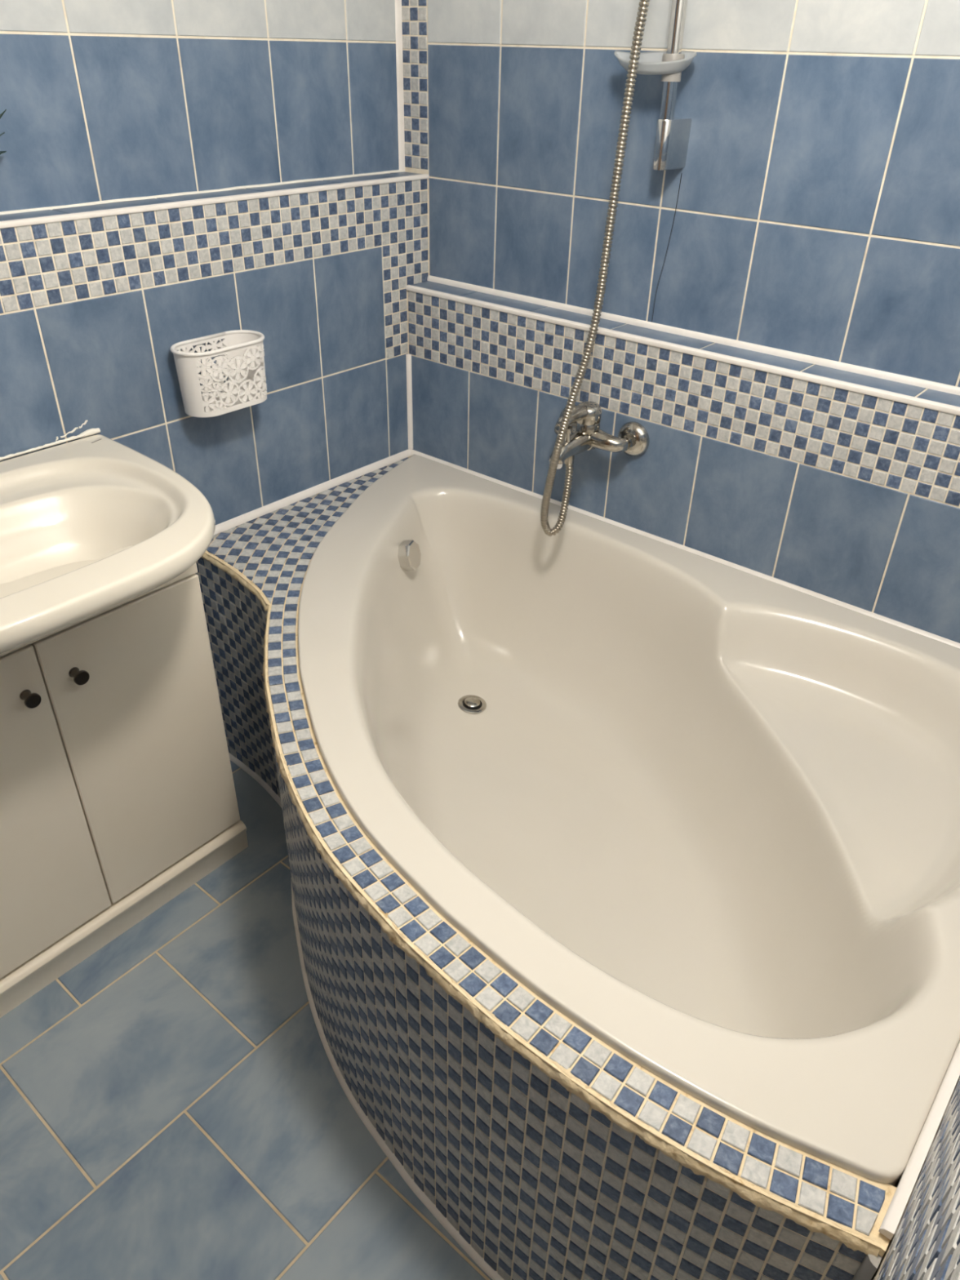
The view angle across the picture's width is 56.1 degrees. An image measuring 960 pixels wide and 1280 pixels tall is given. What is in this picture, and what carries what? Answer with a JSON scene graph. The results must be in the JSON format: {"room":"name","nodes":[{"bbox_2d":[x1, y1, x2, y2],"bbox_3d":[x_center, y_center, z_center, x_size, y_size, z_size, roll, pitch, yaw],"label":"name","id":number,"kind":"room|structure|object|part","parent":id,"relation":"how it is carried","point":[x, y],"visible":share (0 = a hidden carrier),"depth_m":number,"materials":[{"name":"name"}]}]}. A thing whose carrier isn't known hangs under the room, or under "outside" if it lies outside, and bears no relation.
{"room":"bathroom","nodes":[
{"label":"bathroom","id":0,"kind":"room"},
{"bbox_2d":[0,109,6,155],"bbox_3d":[-0.769,-0.723,1.363,0.070,0.159,0.140,26,40,32],"label":"potted plant","id":1,"kind":"object","parent":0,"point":[2,113],"visible":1,"depth_m":1.37,"materials":[{"name":"green plant"}]},
{"bbox_2d":[0,0,428,524],"bbox_3d":[-0.931,-0.516,1.440,0.250,2.150,2.470,26,40,32],"label":"wall","id":2,"kind":"structure","parent":0,"point":[102,100],"depth_m":1.69,"materials":[{"name":"tile"}]},
{"bbox_2d":[0,169,405,214],"bbox_3d":[-0.927,-0.589,1.296,0.007,0.006,2.350,26,40,32],"label":"trim","id":3,"kind":"structure","parent":2,"relation":"attached to","point":[394,171],"depth_m":1.68,"materials":[{"name":"white plastic"}]},
{"bbox_2d":[0,173,429,228],"bbox_3d":[-0.873,-0.558,1.262,0.011,0.010,2.350,26,40,32],"label":"trim","id":4,"kind":"structure","parent":2,"relation":"attached to","point":[115,211],"depth_m":1.62,"materials":[{"name":"white plastic"}]},
{"bbox_2d":[169,329,266,417],"bbox_3d":[-0.498,-0.516,1.740,0.098,0.123,0.192,26,40,32],"label":"wall basket","id":5,"kind":"object","parent":2,"relation":"attached to","point":[242,350],"visible":1,"depth_m":1.71,"materials":[{"name":"white plastic"}]},
{"bbox_3d":[-0.534,-0.524,1.755,0.010,0.119,0.117,26,40,32],"label":"floral panel","id":6,"kind":"part","parent":5,"relation":"part of","materials":[{"name":"white plastic"}]},
{"bbox_3d":[-0.470,-0.503,1.726,0.023,0.119,0.164,26,40,32],"label":"floral panel","id":7,"kind":"part","parent":5,"relation":"part of","materials":[{"name":"white plastic"}]},
{"bbox_2d":[213,448,412,534],"bbox_3d":[-0.391,-0.346,2.096,0.012,0.014,0.677,26,40,32],"label":"trim","id":8,"kind":"structure","parent":2,"relation":"attached to","point":[261,511],"depth_m":2.09,"materials":[{"name":"white plastic"}]},
{"bbox_2d":[395,0,404,170],"bbox_3d":[-0.167,-1.458,1.794,0.004,0.937,0.016,26,40,32],"label":"trim","id":9,"kind":"structure","parent":2,"relation":"attached to","point":[398,24],"depth_m":1.96,"materials":[{"name":"white plastic"}]},
{"bbox_2d":[0,760,492,1279],"bbox_3d":[-0.333,0.750,1.572,1.962,0.080,2.570,26,40,32],"label":"floor","id":10,"kind":"structure","parent":0,"point":[174,1105],"depth_m":1.45,"materials":[{"name":"tile"}]},
{"bbox_2d":[0,562,248,1017],"bbox_3d":[-0.788,0.213,1.620,0.310,0.740,0.602,26,40,32],"label":"vanity cabinet","id":11,"kind":"object","parent":10,"relation":"on","point":[117,793],"visible":0.95,"depth_m":1.59,"materials":[{"name":"white wood"}]},
{"bbox_3d":[-0.698,0.090,1.397,0.026,0.025,0.025,26,40,32],"label":"knob","id":12,"kind":"part","parent":11,"relation":"part of","materials":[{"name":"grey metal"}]},
{"bbox_3d":[-0.794,0.314,1.456,0.017,0.594,0.296,26,40,32],"label":"door","id":13,"kind":"part","parent":11,"relation":"part of","materials":[{"name":"white wood"}]},
{"bbox_3d":[-0.646,0.057,1.449,0.026,0.025,0.025,26,40,32],"label":"knob","id":14,"kind":"part","parent":11,"relation":"part of","materials":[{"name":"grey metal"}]},
{"bbox_3d":[-0.690,-0.025,1.370,0.017,0.062,0.596,26,40,32],"label":"rail","id":15,"kind":"part","parent":11,"relation":"part of","materials":[{"name":"white wood"}]},
{"bbox_2d":[0,420,215,653],"bbox_3d":[-0.702,-0.104,1.335,0.520,0.175,0.640,26,40,32],"label":"washbasin","id":16,"kind":"object","parent":11,"relation":"in","point":[91,526],"visible":1,"depth_m":1.45,"materials":[{"name":"ceramic"}]},
{"bbox_3d":[-0.601,0.191,1.649,0.017,0.594,0.298,26,40,32],"label":"door","id":17,"kind":"part","parent":11,"relation":"part of","materials":[{"name":"white wood"}]},
{"bbox_2d":[195,455,897,1279],"bbox_3d":[-0.163,0.310,1.648,0.591,0.575,1.918,-9,35,-15],"label":"surround","id":18,"kind":"object","parent":10,"relation":"on","point":[544,1151],"visible":0.98,"depth_m":1.10,"materials":[{"name":"tile"}]},
{"bbox_3d":[-0.494,0.100,1.964,0.045,0.563,0.327,-25,42,-34],"label":"panel","id":19,"kind":"part","parent":18,"relation":"part of","materials":[{"name":"tile"}]},
{"bbox_2d":[297,453,959,1186],"bbox_3d":[0.089,0.182,1.653,1.557,0.376,1.044,26,40,32],"label":"bathtub","id":20,"kind":"object","parent":18,"relation":"in","point":[705,811],"visible":0.99,"depth_m":1.60,"materials":[{"name":"plastic"}]},
{"bbox_3d":[-0.168,-0.189,1.996,0.066,0.066,0.064,11,35,14],"label":"overflow knob","id":21,"kind":"part","parent":20,"relation":"part of","materials":[{"name":"silver metal"}]},
{"bbox_2d":[401,0,959,643],"bbox_3d":[0.476,-0.658,1.710,1.667,2.150,0.195,26,40,32],"label":"wall","id":22,"kind":"structure","parent":0,"point":[813,209],"depth_m":1.68,"materials":[{"name":"tile"}]},
{"bbox_2d":[405,353,413,448],"bbox_3d":[-0.175,-0.590,2.243,0.009,0.240,0.009,26,40,32],"label":"trim","id":23,"kind":"structure","parent":22,"relation":"attached to","point":[408,357],"depth_m":2.24,"materials":[{"name":"white plastic"}]},
{"bbox_2d":[549,400,648,469],"bbox_3d":[0.204,-0.422,1.837,0.223,0.112,0.184,26,40,32],"label":"mixer tap","id":24,"kind":"object","parent":22,"relation":"attached to","point":[584,433],"visible":0.84,"depth_m":1.83,"materials":[{"name":"silver metal"}]},
{"bbox_3d":[0.191,-0.442,1.888,0.093,0.046,0.046,30,43,35],"label":"inlet arm","id":25,"kind":"part","parent":24,"relation":"part of","materials":[{"name":"silver metal"}]},
{"bbox_3d":[0.175,-0.412,1.802,0.021,0.033,0.021,26,40,32],"label":"diverter knob","id":26,"kind":"part","parent":24,"relation":"part of","materials":[{"name":"silver metal"}]},
{"bbox_2d":[564,455,574,465],"bbox_3d":[0.182,-0.371,1.840,0.021,0.022,0.021,26,40,32],"label":"spout","id":27,"kind":"object","parent":24,"relation":"attached to","point":[570,460],"depth_m":1.83,"materials":[{"name":"silver metal"}]},
{"bbox_3d":[0.185,-0.396,1.829,0.048,0.048,0.128,26,40,32],"label":"spout","id":28,"kind":"part","parent":24,"relation":"part of","materials":[{"name":"silver metal"}]},
{"bbox_3d":[0.189,-0.446,1.800,0.029,0.029,0.094,26,40,32],"label":"lever","id":29,"kind":"part","parent":24,"relation":"part of","materials":[{"name":"silver metal"}]},
{"bbox_2d":[540,0,649,536],"bbox_3d":[0.195,-0.669,1.578,0.101,1.099,0.102,26,40,32],"label":"shower hose","id":30,"kind":"object","parent":24,"relation":"attached to","point":[641,19],"visible":1,"depth_m":1.59,"materials":[{"name":"silver metal"}]},
{"bbox_3d":[0.258,-0.410,1.842,0.093,0.045,0.045,22,39,28],"label":"inlet arm","id":31,"kind":"part","parent":24,"relation":"part of","materials":[{"name":"silver metal"}]},
{"bbox_2d":[652,0,691,169],"bbox_3d":[0.346,-1.154,1.432,0.035,0.721,0.074,26,40,32],"label":"shower rail","id":32,"kind":"object","parent":22,"relation":"attached to","point":[672,133],"visible":1,"depth_m":1.57,"materials":[{"name":"silver metal"}]},
{"bbox_2d":[613,50,696,81],"bbox_3d":[0.293,-0.989,1.551,0.150,0.045,0.082,26,40,32],"label":"soap dish","id":33,"kind":"object","parent":32,"relation":"attached to","point":[671,66],"visible":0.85,"depth_m":1.53,"materials":[{"name":"grey plastic"}]},
{"bbox_2d":[405,284,959,415],"bbox_3d":[0.441,-0.528,1.679,1.592,0.012,0.012,26,40,32],"label":"trim","id":34,"kind":"structure","parent":22,"relation":"attached to","point":[892,396],"depth_m":1.68,"materials":[{"name":"white plastic"}]},
{"bbox_2d":[410,449,959,648],"bbox_3d":[0.428,-0.191,1.895,1.592,0.011,0.011,26,40,32],"label":"trim","id":35,"kind":"structure","parent":22,"relation":"attached to","point":[811,593],"depth_m":1.85,"materials":[{"name":"white plastic"}]},
{"bbox_2d":[426,275,959,395],"bbox_3d":[0.486,-0.566,1.719,1.592,0.012,0.006,26,40,32],"label":"trim","id":36,"kind":"structure","parent":22,"relation":"attached to","point":[940,387],"depth_m":1.73,"materials":[{"name":"white plastic"}]},
{"bbox_2d":[871,1075,959,1279],"bbox_3d":[0.429,0.139,0.504,0.120,2.150,2.470,26,40,32],"label":"wall","id":37,"kind":"structure","parent":0,"point":[925,1243],"depth_m":0.62,"materials":[{"name":"tile"}]},
{"bbox_2d":[878,1040,959,1239],"bbox_3d":[0.699,0.313,1.142,0.011,0.012,1.050,26,40,32],"label":"trim","id":38,"kind":"structure","parent":37,"relation":"attached to","point":[892,1217],"depth_m":0.86,"materials":[{"name":"white plastic"}]}
]}

